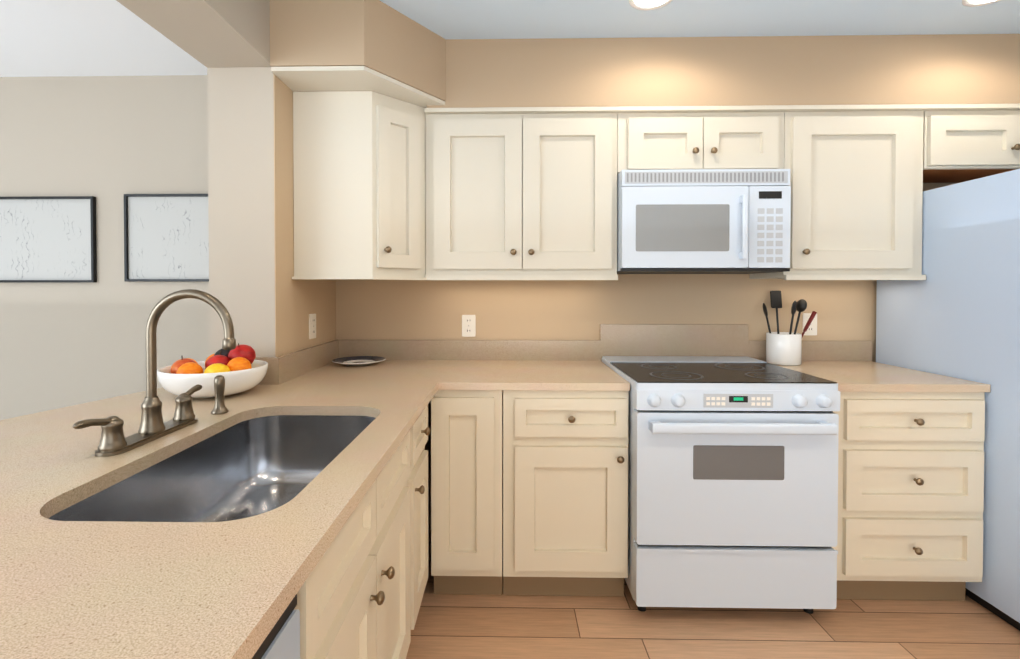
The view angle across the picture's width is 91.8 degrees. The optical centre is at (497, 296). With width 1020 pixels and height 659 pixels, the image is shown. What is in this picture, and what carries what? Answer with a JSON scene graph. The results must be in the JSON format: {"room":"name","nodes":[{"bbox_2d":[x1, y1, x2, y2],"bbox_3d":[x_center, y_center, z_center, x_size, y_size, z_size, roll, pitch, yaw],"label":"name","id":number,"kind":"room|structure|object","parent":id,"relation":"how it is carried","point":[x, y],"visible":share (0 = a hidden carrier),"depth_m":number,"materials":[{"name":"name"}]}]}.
{"room":"kitchen","nodes":[
{"label":"kitchen","id":0,"kind":"room"},
{"bbox_2d":[116,0,335,356],"bbox_3d":[-1.048,0.071,0.018,0.266,2.430,5.250,0,1,1],"label":"wall","id":1,"kind":"structure","parent":0,"point":[269,303],"depth_m":1.95,"materials":[{"name":"beige paint"}]},
{"bbox_2d":[0,340,463,658],"bbox_3d":[-1.089,0.427,1.098,1.710,0.351,3.098,0,1,1],"label":"countertop","id":2,"kind":"structure","parent":1,"relation":"attached to","point":[208,534],"depth_m":0.96,"materials":[{"name":"stone"}]},
{"bbox_2d":[73,289,235,456],"bbox_3d":[-0.786,0.167,1.251,0.248,0.372,0.432,0,1,1],"label":"faucet","id":3,"kind":"object","parent":2,"relation":"on","point":[115,441],"visible":0.98,"depth_m":1.24,"materials":[{"name":"silver metal"}]},
{"bbox_2d":[157,343,267,397],"bbox_3d":[-1.006,0.257,1.760,0.344,0.179,0.344,0,1,1],"label":"fruit bowl","id":4,"kind":"object","parent":2,"relation":"on","point":[240,368],"visible":0.94,"depth_m":1.67,"materials":[{"name":"white ceramic"}]},
{"bbox_2d":[211,375,228,413],"bbox_3d":[-0.839,0.294,1.492,0.048,0.113,0.048,0,1,1],"label":"sprayer","id":5,"kind":"object","parent":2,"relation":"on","point":[219,390],"visible":1,"depth_m":1.48,"materials":[{"name":"silver metal"}]},
{"bbox_2d":[332,356,384,365],"bbox_3d":[-0.691,0.325,2.470,0.260,0.023,0.260,0,1,1],"label":"plate","id":6,"kind":"object","parent":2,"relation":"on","point":[359,360],"visible":1,"depth_m":2.51,"materials":[{"name":"white ceramic"}]},
{"bbox_2d":[309,314,315,338],"bbox_3d":[-0.865,0.139,2.317,0.008,0.116,0.072,0,1,1],"label":"outlet","id":7,"kind":"object","parent":1,"relation":"attached to","point":[312,326],"visible":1,"depth_m":2.31,"materials":[{"name":"white plastic"}]},
{"bbox_2d":[0,75,956,529],"bbox_3d":[-0.986,0.034,2.717,7.900,2.430,0.150,0,1,1],"label":"wall","id":8,"kind":"structure","parent":0,"point":[108,143],"depth_m":2.65,"materials":[{"name":"beige paint"}]},
{"bbox_2d":[0,196,96,282],"bbox_3d":[-2.473,-0.305,2.655,0.630,0.459,0.022,0,1,1],"label":"picture frame","id":9,"kind":"object","parent":8,"relation":"attached to","point":[47,238],"visible":0.98,"depth_m":2.66,"materials":[{"name":"black"}]},
{"bbox_2d":[124,194,208,281],"bbox_3d":[-1.675,-0.313,2.639,0.630,0.465,0.022,0,1,1],"label":"picture frame","id":10,"kind":"object","parent":8,"relation":"attached to","point":[166,237],"visible":0.56,"depth_m":2.64,"materials":[{"name":"black"}]},
{"bbox_2d":[293,91,425,277],"bbox_3d":[-0.601,-0.483,2.363,0.531,0.788,0.523,0,1,1],"label":"upper cabinet","id":11,"kind":"object","parent":8,"relation":"attached to","point":[359,165],"visible":0.92,"depth_m":2.11,"materials":[{"name":"beige paint"}]},
{"bbox_2d":[271,66,444,279],"bbox_3d":[-0.557,-0.482,2.115,0.628,0.818,0.411,0,1,1],"label":"trim","id":12,"kind":"structure","parent":11,"relation":"attached to","point":[328,78],"depth_m":2.03,"materials":[{"name":"beige paint"}]},
{"bbox_2d":[462,315,475,336],"bbox_3d":[-0.152,0.155,2.622,0.072,0.116,0.008,0,1,1],"label":"electrical outlet","id":13,"kind":"object","parent":8,"relation":"attached to","point":[468,325],"visible":1,"depth_m":2.62,"materials":[{"name":"white plastic"}]},
{"bbox_2d":[425,113,617,274],"bbox_3d":[0.112,-0.469,2.425,0.888,0.758,0.371,0,1,1],"label":"upper cabinet","id":14,"kind":"object","parent":8,"relation":"attached to","point":[521,194],"visible":0.98,"depth_m":2.28,"materials":[{"name":"beige paint"}]},
{"bbox_2d":[617,112,783,174],"bbox_3d":[0.937,-0.711,2.406,0.758,0.272,0.371,0,1,1],"label":"upper cabinet","id":15,"kind":"object","parent":8,"relation":"attached to","point":[710,140],"visible":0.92,"depth_m":2.26,"materials":[{"name":"beige paint"}]},
{"bbox_2d":[617,169,790,273],"bbox_3d":[0.932,-0.342,2.377,0.743,0.454,0.437,0,1,1],"label":"microwave","id":16,"kind":"object","parent":15,"relation":"attached to","point":[703,221],"visible":1,"depth_m":2.20,"materials":[{"name":"white plastic"}]},
{"bbox_2d":[803,313,816,334],"bbox_3d":[1.635,0.145,2.586,0.072,0.116,0.008,0,1,1],"label":"electrical outlet","id":17,"kind":"object","parent":8,"relation":"attached to","point":[812,329],"visible":0.62,"depth_m":2.58,"materials":[{"name":"white plastic"}]},
{"bbox_2d":[749,111,923,278],"bbox_3d":[1.630,-0.468,2.395,0.625,0.758,0.371,0,1,1],"label":"upper cabinet","id":18,"kind":"object","parent":8,"relation":"attached to","point":[856,181],"visible":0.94,"depth_m":2.25,"materials":[{"name":"beige paint"}]},
{"bbox_2d":[744,336,989,391],"bbox_3d":[1.620,0.303,2.248,0.637,0.135,0.610,0,1,1],"label":"countertop","id":19,"kind":"structure","parent":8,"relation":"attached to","point":[850,364],"depth_m":2.25,"materials":[{"name":"stone"}]},
{"bbox_2d":[763,291,816,365],"bbox_3d":[1.484,0.153,2.489,0.271,0.366,0.156,0,1,1],"label":"utensil crock","id":20,"kind":"object","parent":19,"relation":"on","point":[783,348],"visible":1,"depth_m":2.45,"materials":[{"name":"white ceramic"}]},
{"bbox_2d":[923,110,1019,182],"bbox_3d":[2.376,-0.716,2.377,0.855,0.262,0.371,0,1,1],"label":"upper cabinet","id":21,"kind":"object","parent":8,"relation":"attached to","point":[960,146],"visible":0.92,"depth_m":2.23,"materials":[{"name":"beige paint"}]},
{"bbox_2d":[0,0,1019,76],"bbox_3d":[-1.040,-1.194,0.000,7.900,0.100,5.550,0,1,1],"label":"ceiling","id":22,"kind":"structure","parent":0,"point":[48,38],"depth_m":2.12,"materials":[{"name":"white paint"}]},
{"bbox_2d":[629,0,671,9],"bbox_3d":[0.604,-1.168,1.928,0.176,0.004,0.176,0,1,1],"label":"recessed light","id":23,"kind":"object","parent":22,"relation":"in","point":[646,4],"visible":1,"depth_m":1.98,"materials":[{"name":"white"}]},
{"bbox_2d":[962,0,1000,6],"bbox_3d":[1.908,-1.168,1.902,0.176,0.004,0.176,0,1,1],"label":"recessed light","id":24,"kind":"object","parent":22,"relation":"in","point":[971,3],"visible":1,"depth_m":1.96,"materials":[{"name":"white"}]},
{"bbox_2d":[270,0,1019,107],"bbox_3d":[0.967,-1.020,2.228,3.675,0.310,0.720,0,1,1],"label":"soffit","id":25,"kind":"structure","parent":0,"point":[379,36],"depth_m":2.23,"materials":[{"name":"beige paint"}]},
{"bbox_2d":[406,530,1019,658],"bbox_3d":[-1.040,1.335,0.035,7.900,0.100,5.550,0,1,1],"label":"floor","id":26,"kind":"structure","parent":0,"point":[458,626],"depth_m":1.86,"materials":[{"name":"brown wood"}]},
{"bbox_2d":[252,594,299,658],"bbox_3d":[-0.592,0.838,0.445,0.588,0.879,0.602,0,1,1],"label":"dishwasher","id":27,"kind":"object","parent":26,"relation":"on","point":[281,640],"visible":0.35,"depth_m":0.69,"materials":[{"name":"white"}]},
{"bbox_2d":[295,431,410,658],"bbox_3d":[-0.546,0.828,1.182,0.582,0.880,0.864,0,1,1],"label":"base cabinet","id":28,"kind":"object","parent":26,"relation":"on","point":[353,597],"visible":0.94,"depth_m":1.11,"materials":[{"name":"beige paint"}]},
{"bbox_2d":[406,405,429,629],"bbox_3d":[-0.534,0.819,1.804,0.582,0.880,0.373,0,1,1],"label":"base cabinet","id":29,"kind":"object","parent":26,"relation":"on","point":[417,482],"depth_m":1.75,"materials":[{"name":"beige paint"}]},
{"bbox_2d":[431,390,502,594],"bbox_3d":[-0.119,0.812,2.309,0.289,0.880,0.645,0,1,1],"label":"base cabinet","id":30,"kind":"object","parent":26,"relation":"on","point":[466,492],"visible":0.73,"depth_m":2.00,"materials":[{"name":"beige paint"}]},
{"bbox_2d":[503,390,628,595],"bbox_3d":[0.281,0.812,2.285,0.504,0.880,0.677,0,1,1],"label":"base cabinet","id":31,"kind":"object","parent":26,"relation":"on","point":[565,493],"visible":0.92,"depth_m":1.99,"materials":[{"name":"beige paint"}]},
{"bbox_2d":[602,356,839,613],"bbox_3d":[0.917,0.786,2.204,0.762,0.938,0.768,0,1,1],"label":"range","id":32,"kind":"object","parent":26,"relation":"on","point":[732,481],"visible":1,"depth_m":1.88,"materials":[{"name":"white metal"}]},
{"bbox_2d":[832,392,984,600],"bbox_3d":[1.620,0.813,2.258,0.634,0.880,0.677,0,1,1],"label":"base cabinet","id":33,"kind":"object","parent":26,"relation":"on","point":[910,492],"visible":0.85,"depth_m":1.96,"materials":[{"name":"beige paint"}]},
{"bbox_2d":[876,169,1019,630],"bbox_3d":[2.351,0.390,2.047,0.820,1.734,1.005,0,1,1],"label":"refrigerator","id":34,"kind":"object","parent":26,"relation":"on","point":[955,313],"visible":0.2,"depth_m":1.97,"materials":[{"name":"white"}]},
{"bbox_3d":[2.834,0.072,-0.060,0.150,2.430,5.250,0,1,1],"label":"wall","id":35,"kind":"structure","parent":0,"visible":0},
{"bbox_2d":[424,104,1019,279],"bbox_3d":[1.233,-0.470,2.264,3.136,0.789,0.050,0,1,1],"label":"trim","id":36,"kind":"structure","parent":35,"relation":"attached to","point":[754,108],"depth_m":2.25,"materials":[{"name":"beige paint"}]}
]}

